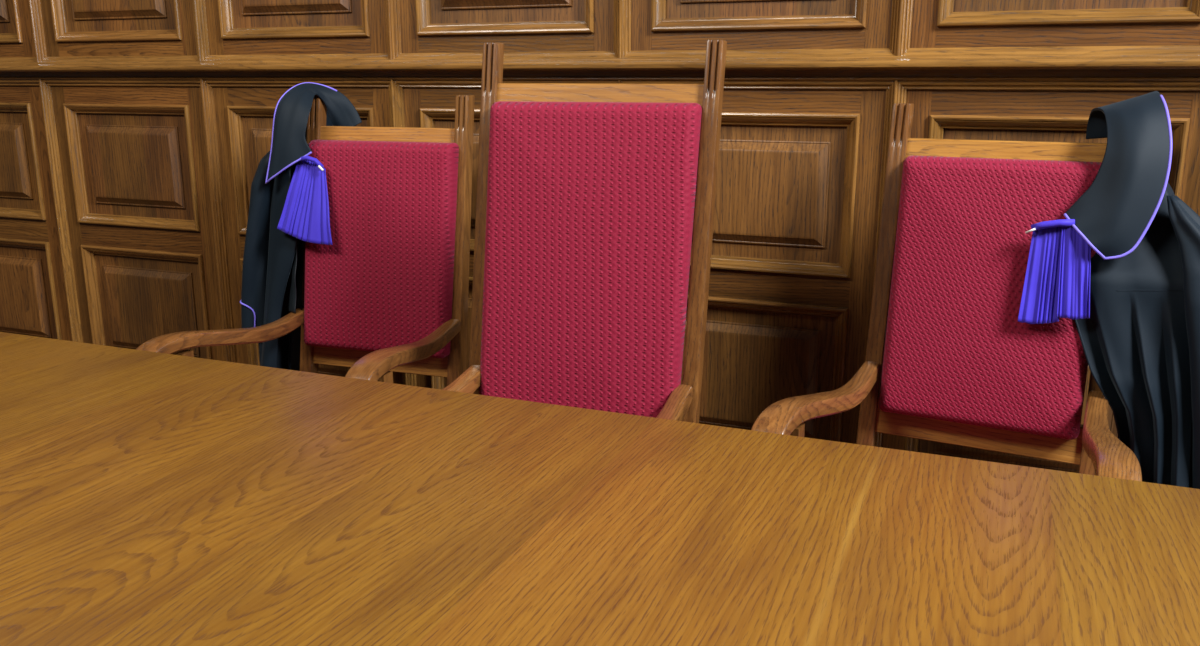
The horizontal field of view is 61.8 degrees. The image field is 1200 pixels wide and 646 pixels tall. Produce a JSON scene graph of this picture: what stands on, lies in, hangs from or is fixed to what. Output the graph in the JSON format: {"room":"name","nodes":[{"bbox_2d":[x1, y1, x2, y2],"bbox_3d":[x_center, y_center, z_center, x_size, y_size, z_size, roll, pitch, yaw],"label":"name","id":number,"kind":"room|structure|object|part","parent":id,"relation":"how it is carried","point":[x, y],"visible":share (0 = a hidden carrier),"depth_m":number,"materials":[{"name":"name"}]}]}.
{"room":"courtroom","nodes":[
{"label":"courtroom","id":0,"kind":"room"},
{"bbox_2d":[0,0,1199,472],"bbox_3d":[-0.256,-0.872,2.859,6.698,3.000,0.144,6,15,21],"label":"wall","id":1,"kind":"structure","parent":0,"point":[124,211],"depth_m":2.82,"materials":[{"name":"brown wood"}]},
{"bbox_3d":[-2.278,-1.252,3.566,0.499,0.443,0.022,6,15,21],"label":"raised panel","id":2,"kind":"part","parent":1,"relation":"part of","materials":[{"name":"brown wood"}]},
{"bbox_3d":[-2.279,-1.252,3.563,0.555,0.499,0.032,6,15,21],"label":"panel moulding","id":3,"kind":"part","parent":1,"relation":"part of","materials":[{"name":"brown wood"}]},
{"bbox_3d":[-2.275,-0.968,3.643,0.555,0.089,0.030,6,15,21],"label":"rail","id":4,"kind":"part","parent":1,"relation":"part of","materials":[{"name":"brown wood"}]},
{"bbox_3d":[-2.275,-0.853,3.671,0.555,0.088,0.030,6,15,21],"label":"rail","id":5,"kind":"part","parent":1,"relation":"part of","materials":[{"name":"brown wood"}]},
{"bbox_3d":[-2.278,-0.606,3.724,0.499,0.362,0.022,6,15,21],"label":"raised panel","id":6,"kind":"part","parent":1,"relation":"part of","materials":[{"name":"brown wood"}]},
{"bbox_3d":[-2.280,-0.605,3.721,0.555,0.418,0.032,6,15,21],"label":"panel moulding","id":7,"kind":"part","parent":1,"relation":"part of","materials":[{"name":"brown wood"}]},
{"bbox_3d":[-2.275,-0.365,3.790,0.555,0.080,0.030,6,15,21],"label":"rail","id":8,"kind":"part","parent":1,"relation":"part of","materials":[{"name":"brown wood"}]},
{"bbox_3d":[-2.279,-0.108,3.845,0.499,0.390,0.022,6,15,21],"label":"raised panel","id":9,"kind":"part","parent":1,"relation":"part of","materials":[{"name":"brown wood"}]},
{"bbox_3d":[-2.280,-0.107,3.842,0.555,0.446,0.032,6,15,21],"label":"panel moulding","id":10,"kind":"part","parent":1,"relation":"part of","materials":[{"name":"brown wood"}]},
{"bbox_3d":[-1.950,-1.250,3.409,0.050,0.728,0.024,6,15,21],"label":"ridge moulding","id":11,"kind":"part","parent":1,"relation":"part of","materials":[{"name":"brown wood"}]},
{"bbox_3d":[-1.951,-0.286,3.644,0.050,1.167,0.024,6,15,21],"label":"ridge moulding","id":12,"kind":"part","parent":1,"relation":"part of","materials":[{"name":"brown wood"}]},
{"bbox_3d":[-1.610,-1.187,3.299,0.555,0.499,0.032,6,15,21],"label":"panel moulding","id":13,"kind":"part","parent":1,"relation":"part of","materials":[{"name":"brown wood"}]},
{"bbox_3d":[-1.609,-1.188,3.302,0.499,0.443,0.022,6,15,21],"label":"raised panel","id":14,"kind":"part","parent":1,"relation":"part of","materials":[{"name":"brown wood"}]},
{"bbox_3d":[-1.606,-0.904,3.379,0.555,0.089,0.030,6,15,21],"label":"rail","id":15,"kind":"part","parent":1,"relation":"part of","materials":[{"name":"brown wood"}]},
{"bbox_3d":[-1.606,-0.788,3.407,0.555,0.088,0.030,6,15,21],"label":"rail","id":16,"kind":"part","parent":1,"relation":"part of","materials":[{"name":"brown wood"}]},
{"bbox_3d":[-1.611,-0.540,3.457,0.555,0.418,0.032,6,15,21],"label":"panel moulding","id":17,"kind":"part","parent":1,"relation":"part of","materials":[{"name":"brown wood"}]},
{"bbox_3d":[-1.609,-0.541,3.460,0.499,0.362,0.022,6,15,21],"label":"raised panel","id":18,"kind":"part","parent":1,"relation":"part of","materials":[{"name":"brown wood"}]},
{"bbox_3d":[-1.607,-0.301,3.526,0.555,0.080,0.030,6,15,21],"label":"rail","id":19,"kind":"part","parent":1,"relation":"part of","materials":[{"name":"brown wood"}]},
{"bbox_3d":[-1.611,-0.043,3.578,0.555,0.446,0.032,6,15,21],"label":"panel moulding","id":20,"kind":"part","parent":1,"relation":"part of","materials":[{"name":"brown wood"}]},
{"bbox_3d":[-1.610,-0.043,3.581,0.499,0.390,0.022,6,15,21],"label":"raised panel","id":21,"kind":"part","parent":1,"relation":"part of","materials":[{"name":"brown wood"}]},
{"bbox_3d":[-1.282,-1.185,3.145,0.050,0.728,0.024,6,15,21],"label":"ridge moulding","id":22,"kind":"part","parent":1,"relation":"part of","materials":[{"name":"brown wood"}]},
{"bbox_3d":[-1.282,-0.221,3.380,0.050,1.167,0.024,6,15,21],"label":"ridge moulding","id":23,"kind":"part","parent":1,"relation":"part of","materials":[{"name":"brown wood"}]},
{"bbox_3d":[-0.938,-0.236,3.262,0.555,0.080,0.030,6,15,21],"label":"rail","id":24,"kind":"part","parent":1,"relation":"part of","materials":[{"name":"brown wood"}]},
{"bbox_3d":[-0.942,0.022,3.314,0.555,0.446,0.032,6,15,21],"label":"panel moulding","id":25,"kind":"part","parent":1,"relation":"part of","materials":[{"name":"brown wood"}]},
{"bbox_3d":[-0.941,-1.122,3.035,0.555,0.499,0.032,6,15,21],"label":"panel moulding","id":26,"kind":"part","parent":1,"relation":"part of","materials":[{"name":"brown wood"}]},
{"bbox_3d":[-0.940,-1.123,3.038,0.499,0.443,0.022,6,15,21],"label":"raised panel","id":27,"kind":"part","parent":1,"relation":"part of","materials":[{"name":"brown wood"}]},
{"bbox_3d":[-0.937,-0.839,3.115,0.555,0.089,0.030,6,15,21],"label":"rail","id":28,"kind":"part","parent":1,"relation":"part of","materials":[{"name":"brown wood"}]},
{"bbox_3d":[-0.937,-0.724,3.143,0.555,0.088,0.030,6,15,21],"label":"rail","id":29,"kind":"part","parent":1,"relation":"part of","materials":[{"name":"brown wood"}]},
{"bbox_3d":[-0.942,-0.475,3.193,0.555,0.418,0.032,6,15,21],"label":"panel moulding","id":30,"kind":"part","parent":1,"relation":"part of","materials":[{"name":"brown wood"}]},
{"bbox_3d":[-0.941,-0.476,3.196,0.499,0.362,0.022,6,15,21],"label":"raised panel","id":31,"kind":"part","parent":1,"relation":"part of","materials":[{"name":"brown wood"}]},
{"bbox_3d":[-0.941,0.021,3.317,0.499,0.390,0.022,6,15,21],"label":"raised panel","id":32,"kind":"part","parent":1,"relation":"part of","materials":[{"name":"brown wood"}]},
{"bbox_3d":[-0.613,-1.121,2.881,0.050,0.728,0.024,6,15,21],"label":"ridge moulding","id":33,"kind":"part","parent":1,"relation":"part of","materials":[{"name":"brown wood"}]},
{"bbox_3d":[-0.613,-0.157,3.116,0.050,1.167,0.024,6,15,21],"label":"ridge moulding","id":34,"kind":"part","parent":1,"relation":"part of","materials":[{"name":"brown wood"}]},
{"bbox_3d":[-0.273,-0.411,2.929,0.555,0.418,0.032,6,15,21],"label":"panel moulding","id":35,"kind":"part","parent":1,"relation":"part of","materials":[{"name":"brown wood"}]},
{"bbox_3d":[-0.269,-0.659,2.879,0.555,0.088,0.030,6,15,21],"label":"rail","id":36,"kind":"part","parent":1,"relation":"part of","materials":[{"name":"brown wood"}]},
{"bbox_3d":[-0.273,0.087,3.050,0.555,0.446,0.032,6,15,21],"label":"panel moulding","id":37,"kind":"part","parent":1,"relation":"part of","materials":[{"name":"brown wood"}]},
{"bbox_3d":[-0.272,-0.411,2.932,0.499,0.362,0.022,6,15,21],"label":"raised panel","id":38,"kind":"part","parent":1,"relation":"part of","materials":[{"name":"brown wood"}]},
{"bbox_3d":[-0.272,0.086,3.053,0.499,0.390,0.022,6,15,21],"label":"raised panel","id":39,"kind":"part","parent":1,"relation":"part of","materials":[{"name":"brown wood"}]},
{"bbox_3d":[-0.269,-0.171,2.998,0.555,0.080,0.030,6,15,21],"label":"rail","id":40,"kind":"part","parent":1,"relation":"part of","materials":[{"name":"brown wood"}]},
{"bbox_3d":[-0.273,-1.057,2.771,0.555,0.499,0.032,6,15,21],"label":"panel moulding","id":41,"kind":"part","parent":1,"relation":"part of","materials":[{"name":"brown wood"}]},
{"bbox_3d":[-0.268,-0.774,2.851,0.555,0.089,0.030,6,15,21],"label":"rail","id":42,"kind":"part","parent":1,"relation":"part of","materials":[{"name":"brown wood"}]},
{"bbox_3d":[-0.271,-1.058,2.774,0.499,0.443,0.022,6,15,21],"label":"raised panel","id":43,"kind":"part","parent":1,"relation":"part of","materials":[{"name":"brown wood"}]},
{"bbox_2d":[0,45,1199,90],"bbox_3d":[-0.283,-0.713,2.829,6.598,0.100,0.067,6,15,21],"label":"trim","id":44,"kind":"structure","parent":1,"relation":"attached to","point":[1154,67],"depth_m":2.63,"materials":[{"name":"brown wood"}]},
{"bbox_3d":[-0.276,-0.692,2.853,6.598,0.048,0.028,6,15,21],"label":"frieze moulding","id":45,"kind":"part","parent":44,"relation":"part of","materials":[{"name":"brown wood"}]},
{"bbox_3d":[0.056,-1.056,2.617,0.050,0.728,0.024,6,15,21],"label":"ridge moulding","id":46,"kind":"part","parent":1,"relation":"part of","materials":[{"name":"brown wood"}]},
{"bbox_3d":[0.397,0.151,2.789,0.499,0.390,0.022,6,15,21],"label":"raised panel","id":47,"kind":"part","parent":1,"relation":"part of","materials":[{"name":"brown wood"}]},
{"bbox_3d":[0.400,-0.710,2.587,0.555,0.089,0.030,6,15,21],"label":"rail","id":48,"kind":"part","parent":1,"relation":"part of","materials":[{"name":"brown wood"}]},
{"bbox_3d":[0.396,-0.993,2.507,0.555,0.499,0.032,6,15,21],"label":"panel moulding","id":49,"kind":"part","parent":1,"relation":"part of","materials":[{"name":"brown wood"}]},
{"bbox_3d":[0.398,-0.993,2.510,0.499,0.443,0.022,6,15,21],"label":"raised panel","id":50,"kind":"part","parent":1,"relation":"part of","materials":[{"name":"brown wood"}]},
{"bbox_3d":[0.396,0.151,2.786,0.555,0.446,0.032,6,15,21],"label":"panel moulding","id":51,"kind":"part","parent":1,"relation":"part of","materials":[{"name":"brown wood"}]},
{"bbox_3d":[0.397,-0.347,2.668,0.499,0.362,0.022,6,15,21],"label":"raised panel","id":52,"kind":"part","parent":1,"relation":"part of","materials":[{"name":"brown wood"}]},
{"bbox_3d":[0.400,-0.107,2.734,0.555,0.080,0.030,6,15,21],"label":"rail","id":53,"kind":"part","parent":1,"relation":"part of","materials":[{"name":"brown wood"}]},
{"bbox_3d":[0.396,-0.346,2.665,0.555,0.418,0.032,6,15,21],"label":"panel moulding","id":54,"kind":"part","parent":1,"relation":"part of","materials":[{"name":"brown wood"}]},
{"bbox_3d":[0.400,-0.594,2.615,0.555,0.088,0.030,6,15,21],"label":"rail","id":55,"kind":"part","parent":1,"relation":"part of","materials":[{"name":"brown wood"}]},
{"bbox_3d":[0.725,-0.027,2.588,0.050,1.167,0.024,6,15,21],"label":"ridge moulding","id":56,"kind":"part","parent":1,"relation":"part of","materials":[{"name":"brown wood"}]},
{"bbox_3d":[0.725,-0.991,2.353,0.050,0.728,0.024,6,15,21],"label":"ridge moulding","id":57,"kind":"part","parent":1,"relation":"part of","materials":[{"name":"brown wood"}]},
{"bbox_3d":[1.065,0.216,2.522,0.555,0.446,0.032,6,15,21],"label":"panel moulding","id":58,"kind":"part","parent":1,"relation":"part of","materials":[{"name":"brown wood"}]},
{"bbox_3d":[1.066,0.215,2.525,0.499,0.390,0.022,6,15,21],"label":"raised panel","id":59,"kind":"part","parent":1,"relation":"part of","materials":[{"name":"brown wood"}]},
{"bbox_3d":[1.066,-0.282,2.404,0.499,0.362,0.022,6,15,21],"label":"raised panel","id":60,"kind":"part","parent":1,"relation":"part of","materials":[{"name":"brown wood"}]},
{"bbox_3d":[1.065,-0.281,2.401,0.555,0.418,0.032,6,15,21],"label":"panel moulding","id":61,"kind":"part","parent":1,"relation":"part of","materials":[{"name":"brown wood"}]},
{"bbox_3d":[1.069,-0.530,2.351,0.555,0.088,0.030,6,15,21],"label":"rail","id":62,"kind":"part","parent":1,"relation":"part of","materials":[{"name":"brown wood"}]},
{"bbox_3d":[1.069,-0.645,2.323,0.555,0.089,0.030,6,15,21],"label":"rail","id":63,"kind":"part","parent":1,"relation":"part of","materials":[{"name":"brown wood"}]},
{"bbox_3d":[1.065,-0.928,2.243,0.555,0.499,0.032,6,15,21],"label":"panel moulding","id":64,"kind":"part","parent":1,"relation":"part of","materials":[{"name":"brown wood"}]},
{"bbox_3d":[1.066,-0.929,2.246,0.499,0.443,0.022,6,15,21],"label":"raised panel","id":65,"kind":"part","parent":1,"relation":"part of","materials":[{"name":"brown wood"}]},
{"bbox_3d":[-1.216,1.183,0.930,6.698,0.080,5.240,6,15,21],"label":"floor","id":66,"kind":"structure","parent":0,"visible":0},
{"bbox_2d":[135,95,474,385],"bbox_3d":[-0.704,0.062,2.647,0.656,1.285,0.744,5,14,18],"label":"armchair","id":67,"kind":"object","parent":66,"relation":"on","point":[389,295],"visible":0.69,"depth_m":2.77,"materials":[{"name":"red fabric"}]},
{"bbox_3d":[-1.049,0.395,2.591,0.045,0.664,0.045,5,14,18],"label":"leg","id":68,"kind":"part","parent":67,"relation":"part of","materials":[{"name":"brown wood"}]},
{"bbox_3d":[-0.980,0.031,2.660,0.070,0.083,0.611,6,15,24],"label":"armrest","id":69,"kind":"part","parent":67,"relation":"part of","materials":[{"name":"brown wood"}]},
{"bbox_2d":[240,82,361,370],"bbox_3d":[-0.872,-0.174,3.016,0.387,1.069,0.361,5,14,18],"label":"gown","id":70,"kind":"object","parent":67,"relation":"hanging from","point":[289,204],"visible":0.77,"depth_m":2.88,"materials":[{"name":"black fabric"}]},
{"bbox_3d":[-0.938,-0.094,2.938,0.154,0.851,0.109,0,14,0],"label":"panel","id":71,"kind":"part","parent":70,"relation":"part of","materials":[{"name":"black fabric"}]},
{"bbox_3d":[-0.838,-0.021,2.985,0.046,1.285,0.170,5,14,18],"label":"post","id":72,"kind":"part","parent":67,"relation":"part of","materials":[{"name":"brown wood"}]},
{"bbox_3d":[-0.627,0.093,2.889,0.443,0.082,0.039,5,14,18],"label":"rail","id":73,"kind":"part","parent":67,"relation":"part of","materials":[{"name":"brown wood"}]},
{"bbox_2d":[304,140,458,357],"bbox_3d":[-0.625,-0.212,2.821,0.466,0.583,0.148,5,14,18],"label":"cushion","id":74,"kind":"object","parent":67,"relation":"on","point":[388,277],"depth_m":2.77,"materials":[{"name":"red fabric"}]},
{"bbox_3d":[-0.511,0.438,2.415,0.045,0.664,0.045,5,14,18],"label":"leg","id":75,"kind":"part","parent":67,"relation":"part of","materials":[{"name":"brown wood"}]},
{"bbox_3d":[-0.596,-0.524,2.832,0.433,0.057,0.035,5,14,18],"label":"rail","id":76,"kind":"part","parent":67,"relation":"part of","materials":[{"name":"brown wood"}]},
{"bbox_3d":[-0.473,0.071,2.494,0.070,0.083,0.611,3,14,12],"label":"armrest","id":77,"kind":"part","parent":67,"relation":"part of","materials":[{"name":"brown wood"}]},
{"bbox_3d":[-0.387,0.016,2.837,0.046,1.285,0.170,5,14,18],"label":"post","id":78,"kind":"part","parent":67,"relation":"part of","materials":[{"name":"brown wood"}]},
{"bbox_2d":[442,40,726,422],"bbox_3d":[-0.114,0.152,2.019,0.656,1.408,0.788,4,14,18],"label":"armchair","id":79,"kind":"object","parent":66,"relation":"on","point":[586,202],"visible":0.41,"depth_m":2.15,"materials":[{"name":"red fabric"}]},
{"bbox_3d":[-0.396,0.174,2.021,0.070,0.083,0.611,6,15,23],"label":"armrest","id":80,"kind":"part","parent":79,"relation":"part of","materials":[{"name":"brown wood"}]},
{"bbox_3d":[-0.265,0.069,2.357,0.040,1.408,0.222,4,14,15],"label":"post","id":81,"kind":"part","parent":79,"relation":"part of","materials":[{"name":"brown wood"}]},
{"bbox_2d":[479,101,701,417],"bbox_3d":[-0.037,-0.113,2.193,0.478,0.720,0.187,4,14,18],"label":"cushion","id":82,"kind":"object","parent":79,"relation":"on","point":[588,216],"depth_m":2.15,"materials":[{"name":"red fabric"}]},
{"bbox_3d":[-0.003,-0.496,2.207,0.478,0.059,0.037,4,14,18],"label":"rail","id":83,"kind":"part","parent":79,"relation":"part of","materials":[{"name":"brown wood"}]},
{"bbox_3d":[0.111,0.214,1.859,0.070,0.083,0.611,3,14,12],"label":"armrest","id":84,"kind":"part","parent":79,"relation":"part of","materials":[{"name":"brown wood"}]},
{"bbox_3d":[0.214,0.107,2.204,0.040,1.408,0.222,5,15,20],"label":"post","id":85,"kind":"part","parent":79,"relation":"part of","materials":[{"name":"brown wood"}]},
{"bbox_2d":[0,332,1199,645],"bbox_3d":[-0.276,0.643,1.374,4.500,0.760,1.144,6,15,21],"label":"conference table","id":86,"kind":"object","parent":66,"relation":"on","point":[148,498],"visible":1,"depth_m":1.30,"materials":[{"name":"brown wood"}]},
{"bbox_2d":[751,103,1141,480],"bbox_3d":[0.742,0.211,2.062,0.656,1.274,0.742,7,15,28],"label":"armchair","id":87,"kind":"object","parent":66,"relation":"on","point":[949,359],"visible":0.62,"depth_m":2.20,"materials":[{"name":"red fabric"}]},
{"bbox_3d":[0.380,0.524,2.064,0.045,0.664,0.045,7,15,28],"label":"leg","id":88,"kind":"part","parent":87,"relation":"part of","materials":[{"name":"brown wood"}]},
{"bbox_3d":[0.474,0.163,2.119,0.070,0.083,0.611,9,16,33],"label":"armrest","id":89,"kind":"part","parent":87,"relation":"part of","materials":[{"name":"brown wood"}]},
{"bbox_3d":[0.669,0.124,2.417,0.046,1.274,0.168,7,15,28],"label":"post","id":90,"kind":"part","parent":87,"relation":"part of","materials":[{"name":"brown wood"}]},
{"bbox_3d":[0.857,0.240,2.287,0.443,0.082,0.039,7,15,28],"label":"rail","id":91,"kind":"part","parent":87,"relation":"part of","materials":[{"name":"brown wood"}]},
{"bbox_2d":[879,156,1101,439],"bbox_3d":[0.860,-0.065,2.219,0.428,0.583,0.148,7,15,28],"label":"cushion","id":92,"kind":"object","parent":87,"relation":"on","point":[954,349],"depth_m":2.20,"materials":[{"name":"red fabric"}]},
{"bbox_3d":[0.903,-0.375,2.224,0.433,0.057,0.035,7,15,28],"label":"rail","id":93,"kind":"part","parent":87,"relation":"part of","materials":[{"name":"brown wood"}]},
{"bbox_3d":[1.088,0.178,2.197,0.046,1.274,0.168,7,15,28],"label":"post","id":94,"kind":"part","parent":87,"relation":"part of","materials":[{"name":"brown wood"}]},
{"bbox_2d":[1018,91,1199,488],"bbox_3d":[1.182,0.013,2.175,0.482,1.005,0.385,7,15,28],"label":"gown","id":95,"kind":"object","parent":87,"relation":"hanging from","point":[1134,305],"visible":0.88,"depth_m":2.05,"materials":[{"name":"black fabric"}]},
{"bbox_3d":[0.944,0.224,1.872,0.070,0.083,0.611,6,15,22],"label":"armrest","id":96,"kind":"part","parent":87,"relation":"part of","materials":[{"name":"brown wood"}]}
]}

